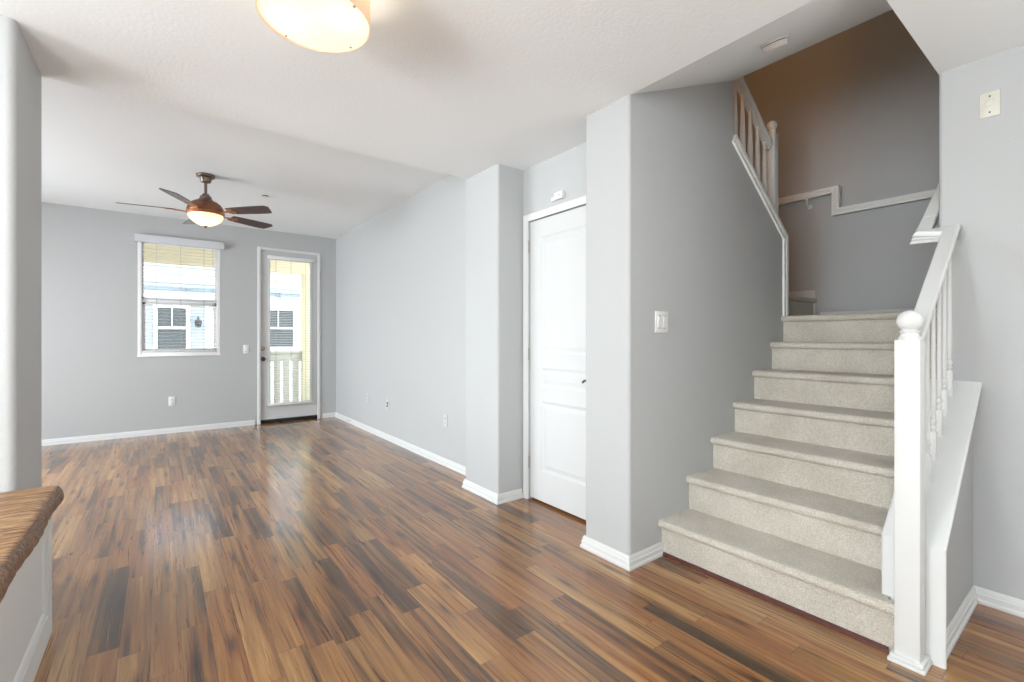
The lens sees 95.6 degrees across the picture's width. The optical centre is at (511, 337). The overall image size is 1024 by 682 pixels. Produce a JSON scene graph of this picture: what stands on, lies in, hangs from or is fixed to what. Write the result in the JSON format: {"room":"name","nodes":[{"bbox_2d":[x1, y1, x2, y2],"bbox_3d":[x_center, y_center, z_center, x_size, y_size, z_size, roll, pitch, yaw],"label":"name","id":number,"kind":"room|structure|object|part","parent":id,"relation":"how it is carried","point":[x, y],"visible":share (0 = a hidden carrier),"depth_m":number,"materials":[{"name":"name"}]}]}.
{"room":"empty living room","nodes":[
{"label":"empty living room","id":0,"kind":"room"},
{"bbox_2d":[0,14,41,492],"bbox_3d":[-3.413,-0.033,1.065,3.245,2.465,0.510,0,0,-37],"label":"wall","id":1,"kind":"structure","parent":0,"point":[20,76],"depth_m":1.87,"materials":[{"name":"grey paint"}]},
{"bbox_2d":[42,202,335,439],"bbox_3d":[-4.899,-0.156,5.504,5.740,2.712,0.150,0,0,-37],"label":"wall","id":2,"kind":"structure","parent":0,"point":[95,382],"depth_m":5.60,"materials":[{"name":"grey paint"}]},
{"bbox_2d":[42,420,254,445],"bbox_3d":[-5.280,1.166,5.109,4.335,0.068,0.019,0,0,-37],"label":"baseboard","id":3,"kind":"structure","parent":2,"relation":"attached to","point":[57,441],"depth_m":5.69,"materials":[{"name":"white wood"}]},
{"bbox_2d":[169,396,174,405],"bbox_3d":[-4.292,0.796,5.864,0.070,0.115,0.009,0,0,-37],"label":"wall outlet","id":4,"kind":"object","parent":2,"relation":"attached to","point":[171,399],"visible":1,"depth_m":5.86,"materials":[{"name":"white plastic"}]},
{"bbox_2d":[137,242,220,356],"bbox_3d":[-4.240,-0.502,5.944,0.866,1.466,0.080,0,0,-37],"label":"window","id":5,"kind":"structure","parent":2,"relation":"in","point":[142,300],"depth_m":5.91,"materials":[{"name":"white plastic"}]},
{"bbox_2d":[134,233,223,351],"bbox_3d":[-4.207,-0.545,5.907,0.920,1.433,0.087,0,0,-37],"label":"window blind","id":6,"kind":"object","parent":5,"relation":"attached to","point":[137,237],"visible":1,"depth_m":5.88,"materials":[{"name":"white plastic"}]},
{"bbox_3d":[-4.224,0.163,5.923,0.772,0.016,0.036,0,0,-37],"label":"rail","id":7,"kind":"part","parent":6,"relation":"part of","materials":[{"name":"white plastic"}]},
{"bbox_3d":[-4.221,0.222,5.919,0.866,0.019,0.017,0,0,-37],"label":"sill","id":8,"kind":"part","parent":5,"relation":"part of","materials":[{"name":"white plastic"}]},
{"bbox_3d":[-4.256,-0.830,5.966,0.778,0.730,0.021,0,0,-37],"label":"sash","id":9,"kind":"part","parent":5,"relation":"part of","materials":[{"name":"white plastic"}]},
{"bbox_3d":[-4.243,-0.156,5.949,0.778,0.662,0.020,0,0,-37],"label":"sash","id":10,"kind":"part","parent":5,"relation":"part of","materials":[{"name":"white plastic"}]},
{"bbox_2d":[243,345,248,352],"bbox_3d":[-3.639,0.151,6.356,0.072,0.118,0.013,0,0,-37],"label":"light switch","id":11,"kind":"object","parent":2,"relation":"attached to","point":[245,347],"visible":1,"depth_m":6.35,"materials":[{"name":"white plastic"}]},
{"bbox_2d":[257,246,319,424],"bbox_3d":[-3.196,-0.035,6.690,0.836,2.470,0.016,0,0,-37],"label":"trim","id":12,"kind":"structure","parent":2,"relation":"attached to","point":[259,249],"depth_m":6.45,"materials":[{"name":"white wood"}]},
{"bbox_2d":[261,250,320,423],"bbox_3d":[-3.225,-0.035,6.736,0.844,2.470,0.208,0,0,-37],"label":"door","id":13,"kind":"structure","parent":2,"relation":"in","point":[291,412],"depth_m":6.63,"materials":[{"name":"white wood"}]},
{"bbox_3d":[-3.198,-0.092,6.712,0.584,2.079,0.012,0,0,-37],"label":"lite frame","id":14,"kind":"part","parent":13,"relation":"part of","materials":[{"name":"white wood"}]},
{"bbox_2d":[267,255,313,405],"bbox_3d":[-3.183,-0.102,6.691,0.610,2.115,0.038,0,0,-37],"label":"door blind","id":15,"kind":"object","parent":13,"relation":"attached to","point":[268,256],"visible":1,"depth_m":6.69,"materials":[{"name":"white plastic"}]},
{"bbox_3d":[-3.184,0.945,6.693,0.600,0.020,0.026,0,0,-37],"label":"hold down rail","id":16,"kind":"part","parent":15,"relation":"part of","materials":[{"name":"white plastic"}]},
{"bbox_3d":[-3.183,0.929,6.692,0.564,0.016,0.026,0,0,-37],"label":"rail","id":17,"kind":"part","parent":15,"relation":"part of","materials":[{"name":"white plastic"}]},
{"bbox_3d":[-3.026,-0.102,6.811,0.002,2.057,0.030,0,0,-37],"label":"ladder cord","id":18,"kind":"part","parent":15,"relation":"part of","materials":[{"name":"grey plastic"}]},
{"bbox_2d":[42,77,448,238],"bbox_3d":[-3.655,-1.562,3.871,5.750,0.100,4.255,0,0,-37],"label":"ceiling","id":19,"kind":"structure","parent":0,"point":[101,149],"depth_m":4.12,"materials":[{"name":"white paint"}]},
{"bbox_2d":[116,172,272,228],"bbox_3d":[-2.879,-1.264,4.326,1.252,0.496,1.242,0,0,-37],"label":"ceiling fan","id":20,"kind":"object","parent":19,"relation":"hanging from","point":[204,211],"visible":1,"depth_m":4.24,"materials":[{"name":"brown metal"}]},
{"bbox_3d":[-3.236,-1.167,4.099,0.425,0.036,0.134,0,0,-28],"label":"blade","id":21,"kind":"part","parent":20,"relation":"part of","materials":[{"name":"brown wood"}]},
{"bbox_3d":[-2.764,-1.167,3.868,0.134,0.036,0.425,0,0,-10],"label":"blade","id":22,"kind":"part","parent":20,"relation":"part of","materials":[{"name":"brown wood"}]},
{"bbox_3d":[-3.163,-1.167,4.620,0.425,0.036,0.134,0,0,44],"label":"blade","id":23,"kind":"part","parent":20,"relation":"part of","materials":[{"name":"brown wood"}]},
{"bbox_3d":[-2.804,-1.164,4.098,0.089,0.031,0.192,0,0,-10],"label":"blade arm","id":24,"kind":"part","parent":20,"relation":"part of","materials":[{"name":"orange metal"}]},
{"bbox_3d":[-2.841,-1.089,4.309,0.280,0.102,0.280,0,0,-37],"label":"lamp shade","id":25,"kind":"part","parent":20,"relation":"part of","materials":[{"name":"beige glass"}]},
{"bbox_3d":[-2.629,-1.164,4.278,0.192,0.031,0.089,0,0,8],"label":"blade arm","id":26,"kind":"part","parent":20,"relation":"part of","materials":[{"name":"orange metal"}]},
{"bbox_3d":[-2.747,-1.164,4.501,0.089,0.031,0.192,0,0,26],"label":"blade arm","id":27,"kind":"part","parent":20,"relation":"part of","materials":[{"name":"orange metal"}]},
{"bbox_3d":[-2.398,-1.167,4.246,0.425,0.036,0.134,0,0,8],"label":"blade","id":28,"kind":"part","parent":20,"relation":"part of","materials":[{"name":"brown wood"}]},
{"bbox_3d":[-2.645,-1.167,4.711,0.134,0.036,0.425,0,0,26],"label":"blade","id":29,"kind":"part","parent":20,"relation":"part of","materials":[{"name":"brown wood"}]},
{"bbox_2d":[336,175,466,466],"bbox_3d":[-1.397,-0.156,5.510,0.150,2.712,4.070,0,0,-37],"label":"wall","id":30,"kind":"structure","parent":0,"point":[401,272],"depth_m":5.02,"materials":[{"name":"grey paint"}]},
{"bbox_2d":[322,412,522,504],"bbox_3d":[-1.383,1.166,5.223,0.239,0.068,4.544,0,0,-37],"label":"baseboard","id":31,"kind":"structure","parent":30,"relation":"attached to","point":[517,494],"depth_m":4.35,"materials":[{"name":"white wood"}]},
{"bbox_2d":[444,414,447,426],"bbox_3d":[-0.624,0.775,4.358,0.009,0.115,0.070,0,0,-37],"label":"wall outlet","id":32,"kind":"object","parent":30,"relation":"attached to","point":[445,415],"visible":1,"depth_m":4.35,"materials":[{"name":"white plastic"}]},
{"bbox_2d":[466,164,523,493],"bbox_3d":[-0.101,-0.033,3.653,0.348,2.465,0.455,0,0,-37],"label":"wall","id":33,"kind":"structure","parent":0,"point":[495,195],"depth_m":3.47,"materials":[{"name":"grey paint"}]},
{"bbox_2d":[0,0,1023,178],"bbox_3d":[-0.386,-1.438,-0.095,6.910,0.347,6.015,0,0,-37],"label":"ceiling","id":34,"kind":"structure","parent":0,"point":[458,88],"depth_m":2.08,"materials":[{"name":"white paint"}]},
{"bbox_2d":[255,0,369,52],"bbox_3d":[-0.663,-1.167,1.567,0.356,0.194,0.356,0,0,-37],"label":"ceiling light","id":35,"kind":"object","parent":34,"relation":"attached to","point":[326,26],"visible":1,"depth_m":1.58,"materials":[{"name":"white glass"}]},
{"bbox_2d":[34,417,1023,681],"bbox_3d":[-0.974,1.260,2.129,8.720,0.120,10.270,0,0,-37],"label":"floor","id":36,"kind":"structure","parent":0,"point":[331,549],"depth_m":2.19,"materials":[{"name":"brown wood"}]},
{"bbox_2d":[0,485,63,681],"bbox_3d":[-1.566,0.901,1.053,0.595,0.597,1.730,0,0,-37],"label":"counter","id":37,"kind":"object","parent":36,"relation":"on","point":[25,514],"visible":1,"depth_m":1.57,"materials":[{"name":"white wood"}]},
{"bbox_3d":[-1.373,0.940,1.215,0.012,0.320,1.555,0,0,-37],"label":"panel moulding","id":38,"kind":"part","parent":37,"relation":"part of","materials":[{"name":"white wood"}]},
{"bbox_2d":[658,295,936,653],"bbox_3d":[1.764,-0.068,3.419,2.557,2.535,2.280,0,0,-37],"label":"staircase","id":39,"kind":"structure","parent":36,"relation":"on","point":[790,512],"depth_m":2.48,"materials":[{"name":"carpet"}]},
{"bbox_3d":[1.134,1.191,2.168,0.018,0.018,0.996,0,0,-37],"label":"shoe moulding","id":40,"kind":"part","parent":39,"relation":"part of","materials":[{"name":"red wood"}]},
{"bbox_2d":[887,216,960,675],"bbox_3d":[1.757,0.301,1.997,0.904,1.797,0.176,0,0,-40],"label":"stair railing","id":41,"kind":"object","parent":36,"relation":"on","point":[912,460],"visible":1,"depth_m":1.71,"materials":[{"name":"white wood"}]},
{"bbox_3d":[1.473,0.604,1.721,0.075,1.193,0.075,0,0,-37],"label":"newel post","id":42,"kind":"part","parent":41,"relation":"part of","materials":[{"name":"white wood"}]},
{"bbox_3d":[1.785,-0.264,2.036,0.805,0.667,0.173,0,0,-37],"label":"handrail","id":43,"kind":"part","parent":41,"relation":"part of","materials":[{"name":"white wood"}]},
{"bbox_2d":[524,142,585,498],"bbox_3d":[0.393,-0.033,3.199,0.110,2.465,0.865,0,0,-37],"label":"wall","id":44,"kind":"structure","parent":0,"point":[565,171],"depth_m":3.25,"materials":[{"name":"grey paint"}]},
{"bbox_2d":[523,195,585,498],"bbox_3d":[0.341,0.141,3.163,0.016,2.118,0.840,0,0,-37],"label":"trim","id":45,"kind":"structure","parent":44,"relation":"attached to","point":[581,200],"depth_m":3.47,"materials":[{"name":"white wood"}]},
{"bbox_2d":[528,205,585,519],"bbox_3d":[0.347,0.160,3.173,0.090,2.044,0.741,0,0,-37],"label":"door","id":46,"kind":"structure","parent":44,"relation":"in","point":[557,243],"depth_m":3.22,"materials":[{"name":"white wood"}]},
{"bbox_3d":[0.365,-0.310,3.175,0.008,0.850,0.500,0,0,-37],"label":"panel","id":47,"kind":"part","parent":46,"relation":"part of","materials":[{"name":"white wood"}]},
{"bbox_3d":[0.365,0.285,3.175,0.008,0.140,0.500,0,0,-37],"label":"panel","id":48,"kind":"part","parent":46,"relation":"part of","materials":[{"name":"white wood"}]},
{"bbox_3d":[0.365,0.710,3.175,0.008,0.510,0.500,0,0,-37],"label":"panel","id":49,"kind":"part","parent":46,"relation":"part of","materials":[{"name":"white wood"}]},
{"bbox_2d":[551,190,564,201],"bbox_3d":[0.311,-0.972,3.185,0.036,0.048,0.122,0,0,-37],"label":"sensor","id":50,"kind":"object","parent":44,"relation":"attached to","point":[559,195],"visible":1,"depth_m":3.16,"materials":[{"name":"white plastic"}]},
{"bbox_2d":[586,81,782,555],"bbox_3d":[1.241,-1.400,3.091,1.828,5.200,0.316,0,0,-37],"label":"wall","id":51,"kind":"structure","parent":0,"point":[677,224],"depth_m":2.64,"materials":[{"name":"grey paint"}]},
{"bbox_2d":[580,535,662,571],"bbox_3d":[0.615,1.166,2.617,0.296,0.068,0.354,0,0,-37],"label":"baseboard","id":52,"kind":"object","parent":51,"relation":"attached to","point":[629,563],"visible":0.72,"depth_m":2.50,"materials":[{"name":"white wood"}]},
{"bbox_2d":[655,311,667,332],"bbox_3d":[0.832,-0.089,2.574,0.116,0.118,0.013,0,0,-37],"label":"light switch","id":53,"kind":"object","parent":51,"relation":"attached to","point":[661,317],"visible":1,"depth_m":2.57,"materials":[{"name":"white plastic"}]},
{"bbox_2d":[732,134,788,315],"bbox_3d":[1.721,-0.754,3.347,0.820,1.178,0.180,0,0,-37],"label":"trim","id":54,"kind":"structure","parent":51,"relation":"attached to","point":[736,142],"depth_m":3.38,"materials":[{"name":"white wood"}]},
{"bbox_2d":[733,77,777,213],"bbox_3d":[1.702,-1.439,3.363,0.852,1.238,0.074,0,0,-37],"label":"stair railing","id":55,"kind":"object","parent":54,"relation":"on","point":[768,137],"visible":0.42,"depth_m":3.44,"materials":[{"name":"white wood"}]},
{"bbox_3d":[1.675,-1.750,3.342,0.783,0.617,0.058,0,0,-37],"label":"handrail","id":56,"kind":"part","parent":55,"relation":"part of","materials":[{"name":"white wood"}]},
{"bbox_3d":[2.012,-1.198,3.598,0.070,0.755,0.070,0,0,-37],"label":"newel post","id":57,"kind":"part","parent":55,"relation":"part of","materials":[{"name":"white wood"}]},
{"bbox_2d":[633,0,891,93],"bbox_3d":[1.347,-2.634,2.336,1.070,2.733,1.016,0,0,-37],"label":"ceiling","id":58,"kind":"structure","parent":0,"point":[816,21],"depth_m":2.29,"materials":[{"name":"white paint"}]},
{"bbox_2d":[760,35,788,53],"bbox_3d":[1.269,-1.421,2.248,0.119,0.075,0.124,0,0,-37],"label":"smoke detector","id":59,"kind":"object","parent":58,"relation":"attached to","point":[780,42],"visible":1,"depth_m":2.21,"materials":[{"name":"white plastic"}]},
{"bbox_2d":[737,9,938,314],"bbox_3d":[2.861,-1.400,4.188,0.120,5.200,2.620,0,0,-37],"label":"wall","id":60,"kind":"structure","parent":0,"point":[856,109],"depth_m":3.97,"materials":[{"name":"grey paint"}]},
{"bbox_2d":[789,290,814,314],"bbox_3d":[2.424,-0.300,4.654,0.014,0.270,1.090,0,0,-37],"label":"baseboard","id":61,"kind":"structure","parent":60,"relation":"attached to","point":[811,293],"depth_m":4.27,"materials":[{"name":"white wood"}]},
{"bbox_2d":[778,183,938,224],"bbox_3d":[2.139,-0.937,3.611,1.728,0.767,2.067,0,0,-37],"label":"wall handrail","id":62,"kind":"object","parent":60,"relation":"attached to","point":[932,209],"visible":0.4,"depth_m":3.87,"materials":[{"name":"white wood"}]},
{"bbox_2d":[820,308,936,314],"bbox_3d":[2.743,-0.199,3.459,0.950,0.068,1.120,0,0,-37],"label":"baseboard","id":63,"kind":"structure","parent":60,"relation":"attached to","point":[889,310],"depth_m":3.90,"materials":[{"name":"white wood"}]},
{"bbox_2d":[947,431,972,626],"bbox_3d":[1.801,0.713,1.974,0.685,0.975,0.130,0,0,-37],"label":"wall","id":64,"kind":"structure","parent":0,"point":[960,545],"depth_m":1.99,"materials":[{"name":"grey paint"}]},
{"bbox_2d":[882,379,981,669],"bbox_3d":[1.799,0.699,1.972,0.723,1.002,0.188,0,0,-37],"label":"trim","id":65,"kind":"structure","parent":64,"relation":"attached to","point":[942,493],"depth_m":1.82,"materials":[{"name":"white wood"}]},
{"bbox_2d":[939,45,1023,599],"bbox_3d":[3.368,-1.400,1.103,2.800,5.200,3.390,0,0,-37],"label":"wall","id":66,"kind":"structure","parent":0,"point":[981,161],"depth_m":2.08,"materials":[{"name":"grey paint"}]},
{"bbox_2d":[947,585,1023,658],"bbox_3d":[2.780,1.166,0.682,0.685,0.068,3.110,0,0,-37],"label":"baseboard","id":67,"kind":"structure","parent":66,"relation":"attached to","point":[1015,606],"depth_m":2.02,"materials":[{"name":"white wood"}]},
{"bbox_2d":[979,89,999,118],"bbox_3d":[2.143,-1.048,2.083,0.008,0.112,0.066,0,0,-37],"label":"plate","id":68,"kind":"object","parent":66,"relation":"attached to","point":[989,103],"visible":1,"depth_m":2.08,"materials":[{"name":"beige plastic"}]},
{"bbox_3d":[-5.158,-1.685,6.392,6.500,0.130,1.580,0,0,-37],"label":"ceiling","id":69,"kind":"structure","parent":0,"visible":0},
{"bbox_2d":[144,243,309,274],"bbox_3d":[-5.531,-1.375,6.884,6.500,0.490,0.185,0,0,-37],"label":"beam","id":70,"kind":"structure","parent":69,"relation":"attached to","point":[205,258],"depth_m":7.21,"materials":[{"name":"beige paint"}]},
{"bbox_3d":[-5.158,1.330,6.392,6.500,0.140,1.580,0,0,-37],"label":"floor","id":71,"kind":"structure","parent":0,"visible":0},
{"bbox_2d":[300,274,309,400],"bbox_3d":[-3.675,0.065,8.301,0.170,2.390,0.170,0,0,-37],"label":"post","id":72,"kind":"object","parent":71,"relation":"on","point":[302,275],"visible":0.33,"depth_m":8.23,"materials":[{"name":"beige paint"}]},
{"bbox_2d":[270,351,301,402],"bbox_3d":[-5.894,0.705,6.619,5.400,0.950,0.090,0,0,-37],"label":"balcony railing","id":73,"kind":"object","parent":72,"relation":"attached to","point":[276,352],"visible":0.11,"depth_m":8.08,"materials":[{"name":"beige"}]},
{"bbox_3d":[-5.894,0.315,6.619,5.400,0.170,0.090,0,0,-37],"label":"rail","id":74,"kind":"part","parent":73,"relation":"part of","materials":[{"name":"beige"}]},
{"label":"outside","id":75,"kind":"structure","parent":0,"visible":0},
{"bbox_3d":[-14.345,4.350,18.929,60.000,0.300,32.500,0,0,-37],"label":"ground","id":76,"kind":"structure","parent":75,"visible":0},
{"bbox_2d":[144,263,299,401],"bbox_3d":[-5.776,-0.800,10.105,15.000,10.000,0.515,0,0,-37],"label":"house","id":77,"kind":"structure","parent":76,"relation":"on","point":[201,334],"depth_m":9.48,"materials":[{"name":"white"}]},
{"bbox_3d":[-7.149,-0.095,8.986,0.300,1.090,0.030,0,0,-37],"label":"blue grey panel","id":78,"kind":"part","parent":77,"relation":"part of","materials":[{"name":"grey"}]},
{"bbox_3d":[-6.776,-0.200,9.256,0.460,0.840,0.012,0,0,-37],"label":"pane","id":79,"kind":"part","parent":77,"relation":"part of","materials":[{"name":"grey"}]},
{"bbox_3d":[-6.440,-0.095,9.524,0.240,1.090,0.030,0,0,-37],"label":"blue grey panel","id":80,"kind":"part","parent":77,"relation":"part of","materials":[{"name":"grey"}]},
{"bbox_3d":[-5.246,-0.220,10.416,0.620,0.840,0.012,0,0,-37],"label":"pane","id":81,"kind":"part","parent":77,"relation":"part of","materials":[{"name":"grey"}]}
]}

